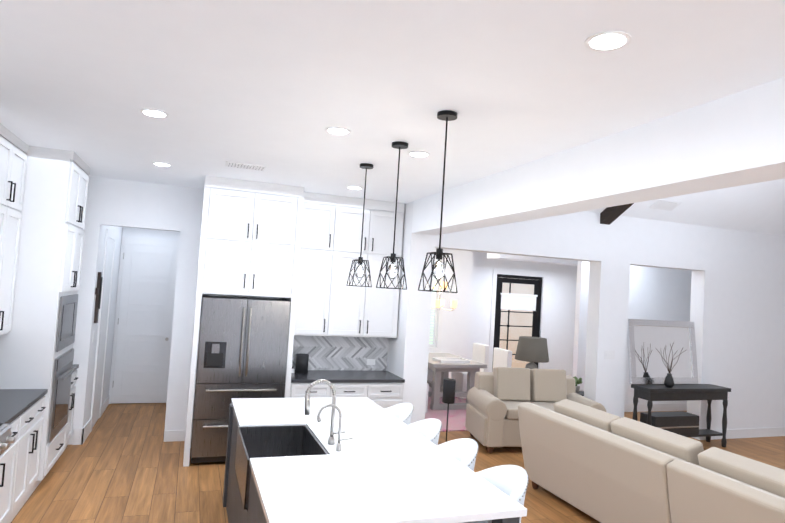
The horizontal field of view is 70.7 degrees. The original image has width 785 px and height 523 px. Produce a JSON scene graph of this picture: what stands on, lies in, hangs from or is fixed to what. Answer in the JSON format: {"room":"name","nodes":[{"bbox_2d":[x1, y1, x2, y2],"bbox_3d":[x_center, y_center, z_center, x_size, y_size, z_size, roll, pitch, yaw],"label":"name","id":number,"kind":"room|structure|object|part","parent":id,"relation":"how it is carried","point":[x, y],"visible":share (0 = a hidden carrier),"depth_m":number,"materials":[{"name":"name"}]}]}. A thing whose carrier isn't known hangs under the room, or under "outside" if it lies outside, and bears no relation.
{"room":"open-plan kitchen","nodes":[
{"label":"open-plan kitchen","id":0,"kind":"room"},
{"bbox_2d":[0,123,3,138],"bbox_3d":[-3.134,-0.241,3.928,0.316,1.690,0.528,4,-3,-20],"label":"upper cabinet","id":1,"kind":"object","parent":0,"relation":"attached to","point":[1,126],"depth_m":4.31,"materials":[{"name":"white wood"}]},
{"bbox_2d":[0,126,31,338],"bbox_3d":[-3.333,-0.227,4.480,0.316,1.690,0.908,4,-3,-20],"label":"upper cabinet","id":2,"kind":"object","parent":0,"relation":"attached to","point":[13,151],"depth_m":4.73,"materials":[{"name":"white wood"}]},
{"bbox_2d":[84,225,122,425],"bbox_3d":[-3.975,0.682,7.538,0.150,2.900,2.140,4,-3,-20],"label":"wall","id":3,"kind":"structure","parent":0,"point":[121,232],"depth_m":7.91,"materials":[{"name":"paint"}]},
{"bbox_2d":[94,272,102,322],"bbox_3d":[-3.524,0.431,6.633,0.045,0.610,0.240,4,-3,-20],"label":"wall decor","id":4,"kind":"object","parent":3,"relation":"attached to","point":[98,289],"visible":0.95,"depth_m":6.60,"materials":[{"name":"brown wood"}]},
{"bbox_2d":[77,229,178,444],"bbox_3d":[-3.471,0.894,7.575,0.902,2.540,2.158,4,-3,-20],"label":"door frame","id":5,"kind":"structure","parent":3,"relation":"attached to","point":[98,408],"depth_m":7.44,"materials":[{"name":"white wood"}]},
{"bbox_2d":[111,227,178,403],"bbox_3d":[-3.839,0.741,8.660,0.870,2.900,0.120,4,-3,-20],"label":"wall","id":6,"kind":"structure","parent":0,"point":[127,231],"depth_m":8.64,"materials":[{"name":"paint"}]},
{"bbox_2d":[111,244,178,402],"bbox_3d":[-3.813,0.963,8.550,0.784,2.428,0.090,4,-3,-20],"label":"pantry door","id":7,"kind":"structure","parent":6,"relation":"in","point":[144,329],"depth_m":8.55,"materials":[{"name":"white wood"}]},
{"bbox_2d":[68,176,388,444],"bbox_3d":[-2.125,0.610,6.836,4.300,3.200,0.440,4,-3,-20],"label":"wall","id":8,"kind":"structure","parent":0,"point":[127,203],"depth_m":6.69,"materials":[{"name":"paint"}]},
{"bbox_2d":[199,176,298,299],"bbox_3d":[-1.666,-0.248,6.435,0.956,1.270,0.656,4,-3,-20],"label":"upper cabinet","id":9,"kind":"object","parent":8,"relation":"attached to","point":[250,231],"depth_m":6.12,"materials":[{"name":"white wood"}]},
{"bbox_2d":[287,188,342,335],"bbox_3d":[-0.983,0.038,6.834,0.518,1.720,0.356,4,-3,-20],"label":"upper cabinet","id":10,"kind":"object","parent":8,"relation":"attached to","point":[299,248],"depth_m":6.68,"materials":[{"name":"white wood"}]},
{"bbox_2d":[292,335,388,370],"bbox_3d":[-0.707,1.161,7.093,1.366,0.463,0.011,4,-3,-20],"label":"backsplash","id":11,"kind":"structure","parent":8,"relation":"attached to","point":[337,353],"depth_m":7.11,"materials":[{"name":"grey tile"}]},
{"bbox_2d":[335,196,404,337],"bbox_3d":[-0.403,0.082,7.042,0.964,1.720,0.356,4,-3,-20],"label":"upper cabinet","id":12,"kind":"object","parent":8,"relation":"attached to","point":[372,311],"depth_m":6.90,"materials":[{"name":"white wood"}]},
{"bbox_2d":[367,359,375,364],"bbox_3d":[-0.279,1.314,7.235,0.115,0.075,0.005,4,-3,-20],"label":"outlet","id":13,"kind":"object","parent":8,"relation":"attached to","point":[370,361],"visible":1,"depth_m":7.22,"materials":[{"name":"white plastic"}]},
{"bbox_2d":[0,0,784,203],"bbox_3d":[-0.459,-1.060,2.373,4.420,0.120,10.040,4,-3,-20],"label":"ceiling","id":14,"kind":"structure","parent":0,"point":[276,88],"depth_m":2.90,"materials":[{"name":"paint"}]},
{"bbox_2d":[140,109,168,117],"bbox_3d":[-1.609,-1.001,3.743,0.183,0.007,0.183,5,-3,-26],"label":"recessed light","id":15,"kind":"object","parent":14,"relation":"in","point":[149,112],"depth_m":3.73,"materials":[{"name":"white plastic"}]},
{"bbox_2d":[152,162,171,166],"bbox_3d":[-2.283,-0.961,5.487,0.183,0.007,0.183,2,-3,31],"label":"recessed light","id":16,"kind":"object","parent":14,"relation":"in","point":[155,163],"depth_m":5.46,"materials":[{"name":"white plastic"}]},
{"bbox_2d":[225,161,265,170],"bbox_3d":[-1.413,-0.911,5.311,0.370,0.016,0.210,4,-3,-20],"label":"ceiling vent","id":17,"kind":"object","parent":14,"relation":"in","point":[244,166],"visible":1,"depth_m":5.28,"materials":[{"name":"white plastic"}]},
{"bbox_2d":[325,127,350,134],"bbox_3d":[-0.385,-0.920,3.906,0.183,0.007,0.183,5,-3,-26],"label":"recessed light","id":18,"kind":"object","parent":14,"relation":"in","point":[332,130],"depth_m":3.89,"materials":[{"name":"white plastic"}]},
{"bbox_2d":[346,186,362,189],"bbox_3d":[-0.420,-0.818,6.156,0.183,0.007,0.183,5,-3,-29],"label":"recessed light","id":19,"kind":"object","parent":14,"relation":"in","point":[349,187],"depth_m":6.13,"materials":[{"name":"white plastic"}]},
{"bbox_2d":[346,163,372,286],"bbox_3d":[-0.265,-0.322,4.924,0.183,1.090,0.183,4,-3,-20],"label":"pendant light","id":20,"kind":"object","parent":14,"relation":"hanging from","point":[359,271],"visible":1,"depth_m":4.90,"materials":[{"name":"black metal"}]},
{"bbox_2d":[376,141,407,289],"bbox_3d":[0.024,-0.341,4.125,0.183,1.090,0.183,4,-3,-20],"label":"pendant light","id":21,"kind":"object","parent":14,"relation":"hanging from","point":[392,269],"visible":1,"depth_m":4.10,"materials":[{"name":"black metal"}]},
{"bbox_2d":[408,151,429,156],"bbox_3d":[0.212,-0.859,4.440,0.183,0.007,0.183,5,-3,-26],"label":"recessed light","id":22,"kind":"object","parent":14,"relation":"in","point":[413,153],"depth_m":4.42,"materials":[{"name":"white plastic"}]},
{"bbox_2d":[418,110,457,292],"bbox_3d":[0.302,-0.360,3.354,0.183,1.090,0.183,4,-3,-20],"label":"pendant light","id":23,"kind":"object","parent":14,"relation":"hanging from","point":[438,270],"visible":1,"depth_m":3.33,"materials":[{"name":"black metal"}]},
{"bbox_2d":[585,30,631,50],"bbox_3d":[0.897,-0.916,2.306,0.183,0.007,0.183,6,-4,-44],"label":"recessed light","id":24,"kind":"object","parent":14,"relation":"in","point":[607,40],"depth_m":2.29,"materials":[{"name":"white plastic"}]},
{"bbox_2d":[11,403,784,522],"bbox_3d":[1.999,2.478,6.077,12.500,0.100,15.500,4,-3,-20],"label":"floor","id":25,"kind":"structure","parent":0,"point":[123,463],"depth_m":5.50,"materials":[{"name":"brown wood"}]},
{"bbox_2d":[0,411,27,522],"bbox_3d":[-3.114,1.583,3.944,0.626,0.877,0.558,4,-3,-20],"label":"base cabinet","id":26,"kind":"object","parent":25,"relation":"on","point":[10,459],"depth_m":4.18,"materials":[{"name":"white wood"}]},
{"bbox_2d":[16,395,47,514],"bbox_3d":[-3.307,1.596,4.477,0.626,0.877,0.848,4,-3,-20],"label":"base cabinet","id":27,"kind":"object","parent":25,"relation":"on","point":[34,421],"depth_m":4.68,"materials":[{"name":"white wood"}]},
{"bbox_2d":[0,387,47,423],"bbox_3d":[-3.201,1.135,4.297,0.636,0.038,1.280,4,-3,-20],"label":"countertop","id":28,"kind":"structure","parent":27,"relation":"on","point":[11,402],"depth_m":4.48,"materials":[{"name":"black stone"}]},
{"bbox_2d":[0,423,14,455],"bbox_3d":[-2.757,1.146,3.298,0.685,0.200,0.896,4,-3,-20],"label":"range","id":29,"kind":"object","parent":28,"relation":"in","point":[6,439],"visible":1,"depth_m":3.71,"materials":[{"name":"silver metal"}]},
{"bbox_2d":[0,146,89,481],"bbox_3d":[-3.510,0.509,5.349,0.676,3.100,0.880,4,-3,-20],"label":"tall cabinet","id":30,"kind":"object","parent":25,"relation":"on","point":[43,197],"depth_m":5.02,"materials":[{"name":"white wood"}]},
{"bbox_2d":[48,348,76,442],"bbox_3d":[-3.220,1.284,5.435,0.070,0.765,0.760,4,-3,-20],"label":"wall oven","id":31,"kind":"object","parent":30,"relation":"in","point":[64,370],"visible":1,"depth_m":5.32,"materials":[{"name":"silver metal"}]},
{"bbox_2d":[56,294,77,351],"bbox_3d":[-3.201,0.587,5.459,0.022,0.510,0.760,4,-3,-20],"label":"built-in microwave","id":32,"kind":"object","parent":30,"relation":"in","point":[67,321],"visible":1,"depth_m":5.36,"materials":[{"name":"silver metal"}]},
{"bbox_2d":[68,367,78,439],"bbox_3d":[-3.849,1.632,5.979,0.626,0.877,0.586,4,-3,-20],"label":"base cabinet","id":33,"kind":"object","parent":25,"relation":"on","point":[73,380],"depth_m":6.26,"materials":[{"name":"white wood"}]},
{"bbox_2d":[191,295,290,462],"bbox_3d":[-1.737,1.316,6.298,0.940,1.790,0.694,4,-3,-20],"label":"refrigerator","id":34,"kind":"object","parent":25,"relation":"on","point":[243,347],"visible":0.88,"depth_m":6.00,"materials":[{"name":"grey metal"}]},
{"bbox_2d":[284,376,338,397],"bbox_3d":[-1.038,1.831,6.611,0.523,0.877,0.656,4,-3,-20],"label":"base cabinet","id":35,"kind":"object","parent":25,"relation":"on","point":[293,388],"depth_m":6.29,"materials":[{"name":"white wood"}]},
{"bbox_2d":[336,380,404,408],"bbox_3d":[-0.449,1.876,6.823,0.975,0.877,0.656,4,-3,-20],"label":"base cabinet","id":36,"kind":"object","parent":25,"relation":"on","point":[385,393],"depth_m":6.58,"materials":[{"name":"white wood"}]},
{"bbox_2d":[286,368,402,379],"bbox_3d":[-0.608,1.405,6.771,1.376,0.038,0.666,4,-3,-20],"label":"countertop","id":37,"kind":"structure","parent":36,"relation":"on","point":[312,374],"depth_m":6.67,"materials":[{"name":"black stone"}]},
{"bbox_2d":[295,354,308,373],"bbox_3d":[-1.099,1.240,6.722,0.148,0.224,0.150,4,-3,-20],"label":"speaker","id":38,"kind":"object","parent":37,"relation":"on","point":[301,367],"visible":1,"depth_m":6.66},
{"bbox_2d":[223,404,526,522],"bbox_3d":[-0.423,1.730,3.933,1.310,0.906,2.773,4,-3,-20],"label":"kitchen island","id":39,"kind":"object","parent":25,"relation":"on","point":[241,501],"depth_m":4.19,"materials":[{"name":"grey wood"}]},
{"bbox_3d":[-0.796,1.404,3.872,0.517,0.305,0.788,4,-3,-20],"label":"sink apron","id":40,"kind":"part","parent":39,"relation":"part of","materials":[{"name":"black metal"}]},
{"bbox_2d":[231,397,398,426],"bbox_3d":[-0.705,1.309,4.843,1.306,0.038,0.960,4,-3,-20],"label":"island countertop","id":41,"kind":"structure","parent":39,"relation":"on","point":[248,411],"depth_m":4.77,"materials":[{"name":"white stone"}]},
{"bbox_2d":[307,421,438,452],"bbox_3d":[-0.166,1.308,4.101,0.795,0.038,0.800,4,-3,-20],"label":"island countertop","id":42,"kind":"structure","parent":39,"relation":"on","point":[368,436],"depth_m":4.07,"materials":[{"name":"white stone"}]},
{"bbox_2d":[305,379,344,444],"bbox_3d":[-0.466,1.036,3.813,0.294,0.443,0.063,4,-3,-20],"label":"faucet","id":43,"kind":"object","parent":42,"relation":"on","point":[331,439],"visible":1,"depth_m":3.81,"materials":[{"name":"silver metal"}]},
{"bbox_2d":[317,404,352,450],"bbox_3d":[-0.384,1.101,3.668,0.247,0.309,0.053,4,-3,-20],"label":"filter faucet","id":44,"kind":"object","parent":42,"relation":"on","point":[338,446],"visible":1,"depth_m":3.67,"materials":[{"name":"silver metal"}]},
{"bbox_2d":[251,449,526,522],"bbox_3d":[-0.092,1.268,3.145,1.306,0.038,1.050,4,-3,-20],"label":"island countertop","id":45,"kind":"structure","parent":39,"relation":"on","point":[396,485],"depth_m":3.02,"materials":[{"name":"white stone"}]},
{"bbox_2d":[385,403,413,424],"bbox_3d":[-0.113,1.763,4.939,0.566,0.972,0.537,4,-3,-20],"label":"bar stool","id":46,"kind":"object","parent":25,"relation":"on","point":[402,412],"visible":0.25,"depth_m":5.04,"materials":[{"name":"plastic"}]},
{"bbox_2d":[408,418,441,444],"bbox_3d":[0.092,1.750,4.386,0.566,0.972,0.537,4,-3,-20],"label":"bar stool","id":47,"kind":"object","parent":25,"relation":"on","point":[429,429],"visible":0.15,"depth_m":4.49,"materials":[{"name":"plastic"}]},
{"bbox_2d":[425,397,467,431],"bbox_3d":[1.315,2.550,9.747,3.300,0.012,3.030,4,-3,-20],"label":"dining rug","id":48,"kind":"object","parent":25,"relation":"on","point":[456,420],"depth_m":8.81,"materials":[{"name":"pink fabric"}]},
{"bbox_2d":[425,383,428,412],"bbox_3d":[0.264,1.948,9.154,0.540,1.008,0.500,4,-3,-20],"label":"dining chair","id":49,"kind":"object","parent":48,"relation":"on","point":[427,398],"visible":0.1,"depth_m":8.99,"materials":[{"name":"fabric"}]},
{"bbox_2d":[427,369,432,390],"bbox_3d":[0.496,2.046,10.979,0.500,1.008,0.540,4,-3,-20],"label":"dining chair","id":50,"kind":"object","parent":48,"relation":"on","point":[429,375],"depth_m":10.77,"materials":[{"name":"fabric"}]},
{"bbox_2d":[427,353,486,409],"bbox_3d":[0.866,2.131,9.930,1.000,0.788,1.500,4,-3,-20],"label":"dining table","id":51,"kind":"object","parent":48,"relation":"on","point":[441,371],"visible":0.48,"depth_m":9.35,"materials":[{"name":"grey wood"}]},
{"bbox_2d":[432,357,470,362],"bbox_3d":[1.011,1.699,9.514,0.550,0.049,0.360,4,-3,-20],"label":"tray","id":52,"kind":"object","parent":51,"relation":"on","point":[448,360],"visible":1,"depth_m":9.43,"materials":[{"name":"white"}]},
{"bbox_2d":[451,343,488,398],"bbox_3d":[1.491,2.093,10.689,0.540,1.008,0.500,4,-3,-20],"label":"dining chair","id":53,"kind":"object","parent":48,"relation":"on","point":[480,353],"visible":0.5,"depth_m":10.55,"materials":[{"name":"fabric"}]},
{"bbox_2d":[493,347,511,367],"bbox_3d":[1.763,2.075,9.936,0.540,1.008,0.500,4,-3,-20],"label":"dining chair","id":54,"kind":"object","parent":48,"relation":"on","point":[502,357],"visible":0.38,"depth_m":9.95,"materials":[{"name":"fabric"}]},
{"bbox_3d":[2.074,2.145,8.462,1.100,0.767,0.320,4,-3,-20],"label":"table","id":55,"kind":"object","parent":48,"relation":"on","visible":0},
{"bbox_2d":[515,336,548,368],"bbox_3d":[2.143,1.468,8.504,0.516,0.594,0.516,4,-3,-20],"label":"table lamp","id":56,"kind":"object","parent":55,"relation":"on","point":[531,350],"visible":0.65,"depth_m":8.32,"materials":[{"name":"fabric"}]},
{"bbox_2d":[573,376,581,391],"bbox_3d":[2.885,1.927,8.687,0.172,0.241,0.153,4,-3,-20],"label":"plant pot","id":57,"kind":"object","parent":55,"relation":"on","point":[578,381],"visible":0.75,"depth_m":8.65,"materials":[{"name":"stone"}]},
{"bbox_2d":[442,378,455,441],"bbox_3d":[0.669,1.907,6.728,0.220,0.940,0.220,4,-3,-20],"label":"speaker stand","id":58,"kind":"object","parent":25,"relation":"on","point":[449,384],"visible":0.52,"depth_m":6.69,"materials":[{"name":"black plastic"}]},
{"bbox_2d":[436,438,478,470],"bbox_3d":[0.297,1.737,3.833,0.566,0.972,0.537,4,-3,-20],"label":"bar stool","id":59,"kind":"object","parent":25,"relation":"on","point":[464,451],"visible":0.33,"depth_m":3.94,"materials":[{"name":"plastic"}]},
{"bbox_2d":[463,465,528,522],"bbox_3d":[0.505,1.723,3.270,0.566,0.972,0.537,4,-3,-20],"label":"bar stool","id":60,"kind":"object","parent":25,"relation":"on","point":[511,481],"visible":0.29,"depth_m":3.37,"materials":[{"name":"plastic"}]},
{"bbox_2d":[465,367,605,452],"bbox_3d":[1.910,1.978,7.492,1.620,1.016,0.925,4,-3,-8],"label":"loveseat","id":61,"kind":"object","parent":25,"relation":"on","point":[497,396],"visible":0.62,"depth_m":7.52,"materials":[{"name":"fabric"}]},
{"bbox_2d":[518,399,784,522],"bbox_3d":[2.526,1.874,4.134,1.166,0.991,4.060,4,-3,-20],"label":"sofa","id":62,"kind":"object","parent":25,"relation":"on","point":[600,466],"visible":0.96,"depth_m":4.38,"materials":[{"name":"fabric"}]},
{"bbox_2d":[631,384,730,446],"bbox_3d":[4.125,2.215,7.925,1.500,0.850,0.360,4,-3,-20],"label":"console table","id":63,"kind":"object","parent":25,"relation":"on","point":[651,393],"visible":0.73,"depth_m":7.83,"materials":[{"name":"black wood"}]},
{"bbox_2d":[627,319,697,383],"bbox_3d":[3.955,1.323,8.099,1.250,0.919,0.161,4,-3,-20],"label":"leaning mirror","id":64,"kind":"object","parent":63,"relation":"on","point":[647,340],"visible":0.98,"depth_m":8.08,"materials":[{"name":"white mirror"}]},
{"bbox_2d":[640,411,698,435],"bbox_3d":[3.932,2.300,7.851,0.800,0.268,0.285,4,-3,-20],"label":"trunk","id":65,"kind":"object","parent":63,"relation":"on","point":[682,423],"visible":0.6,"depth_m":7.76,"materials":[{"name":"wood"}]},
{"bbox_2d":[657,342,685,387],"bbox_3d":[3.915,1.445,7.722,0.392,0.641,0.338,4,-3,-20],"label":"vase","id":66,"kind":"object","parent":63,"relation":"on","point":[669,381],"visible":1,"depth_m":7.77,"materials":[{"name":"black ceramic"}]},
{"bbox_2d":[387,201,434,423],"bbox_3d":[-0.379,0.607,8.827,0.320,3.600,4.200,4,-3,-20],"label":"wall","id":67,"kind":"structure","parent":0,"point":[408,350],"depth_m":6.86,"materials":[{"name":"paint"}]},
{"bbox_2d":[429,248,576,378],"bbox_3d":[2.301,1.085,12.431,7.850,3.300,0.780,4,-3,-20],"label":"wall","id":68,"kind":"structure","parent":0,"point":[465,324],"depth_m":12.66,"materials":[{"name":"paint"}]},
{"bbox_2d":[429,277,443,352],"bbox_3d":[0.557,0.965,11.409,1.070,1.825,0.142,4,-3,-20],"label":"dining room window","id":69,"kind":"structure","parent":68,"relation":"in","point":[439,336],"depth_m":11.52,"materials":[{"name":"white glass"}]},
{"bbox_2d":[488,269,547,371],"bbox_3d":[2.918,1.512,12.966,1.470,2.570,0.112,4,-3,-20],"label":"door frame","id":70,"kind":"structure","parent":68,"relation":"attached to","point":[518,308],"depth_m":12.96,"materials":[{"name":"white wood"}]},
{"bbox_2d":[412,77,784,234],"bbox_3d":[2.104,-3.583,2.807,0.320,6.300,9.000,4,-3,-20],"label":"beam","id":71,"kind":"structure","parent":0,"point":[735,139],"depth_m":3.40,"materials":[{"name":"paint"}]},
{"bbox_2d":[435,211,784,439],"bbox_3d":[3.978,0.844,8.288,7.530,3.600,0.240,4,-3,-20],"label":"wall","id":72,"kind":"structure","parent":0,"point":[737,312],"depth_m":8.44,"materials":[{"name":"paint"}]},
{"bbox_2d":[699,427,784,439],"bbox_3d":[6.035,2.729,8.846,2.980,0.140,0.015,4,-3,-20],"label":"baseboard","id":73,"kind":"structure","parent":72,"relation":"attached to","point":[754,432],"depth_m":8.70,"materials":[{"name":"white wood"}]},
{"bbox_2d":[572,261,691,403],"bbox_3d":[5.099,1.271,10.533,3.850,3.090,0.120,4,-3,-20],"label":"wall","id":74,"kind":"structure","parent":0,"point":[655,293],"depth_m":10.34,"materials":[{"name":"paint"}]},
{"bbox_2d":[624,403,686,411],"bbox_3d":[5.030,2.740,10.397,3.820,0.140,0.015,4,-3,-20],"label":"baseboard","id":75,"kind":"structure","parent":74,"relation":"attached to","point":[661,406],"depth_m":10.39,"materials":[{"name":"white wood"}]},
{"bbox_2d":[587,178,784,235],"bbox_3d":[5.778,-3.256,4.151,7.530,5.188,9.050,4,-3,-20],"label":"ceiling","id":76,"kind":"structure","parent":0,"point":[757,207],"depth_m":8.07,"materials":[{"name":"paint"}]},
{"bbox_2d":[600,203,633,224],"bbox_3d":[4.672,-3.188,3.776,0.170,5.130,8.898,4,-3,-20],"label":"beam","id":77,"kind":"structure","parent":76,"relation":"attached to","point":[609,215],"depth_m":7.67,"materials":[{"name":"brown wood"}]},
{"bbox_2d":[649,199,681,210],"bbox_3d":[3.860,-0.796,7.824,0.400,0.106,0.179,4,-3,-20],"label":"ceiling vent","id":78,"kind":"object","parent":76,"relation":"in","point":[661,204],"visible":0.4,"depth_m":7.72,"materials":[{"name":"white plastic"}]},
{"bbox_3d":[3.213,-0.440,10.691,7.530,0.110,4.740,4,-3,-20],"label":"ceiling","id":79,"kind":"structure","parent":0,"visible":0},
{"bbox_2d":[431,279,456,310],"bbox_3d":[0.881,0.160,9.984,0.700,1.428,0.620,4,-3,-20],"label":"dining chandelier","id":80,"kind":"object","parent":79,"relation":"hanging from","point":[438,303],"visible":0.6,"depth_m":9.81,"materials":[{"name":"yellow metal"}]},
{"bbox_2d":[487,253,576,265],"bbox_3d":[4.248,-0.084,11.843,4.760,0.370,0.500,4,-3,-20],"label":"soffit beam","id":81,"kind":"structure","parent":79,"relation":"attached to","point":[530,259],"depth_m":11.16,"materials":[{"name":"paint"}]},
{"label":"outside","id":82,"kind":"structure","parent":0,"visible":0},
{"bbox_2d":[429,277,435,343],"bbox_3d":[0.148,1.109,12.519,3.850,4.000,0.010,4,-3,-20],"label":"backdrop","id":83,"kind":"structure","parent":82,"point":[433,301],"depth_m":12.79,"materials":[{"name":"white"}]}
]}

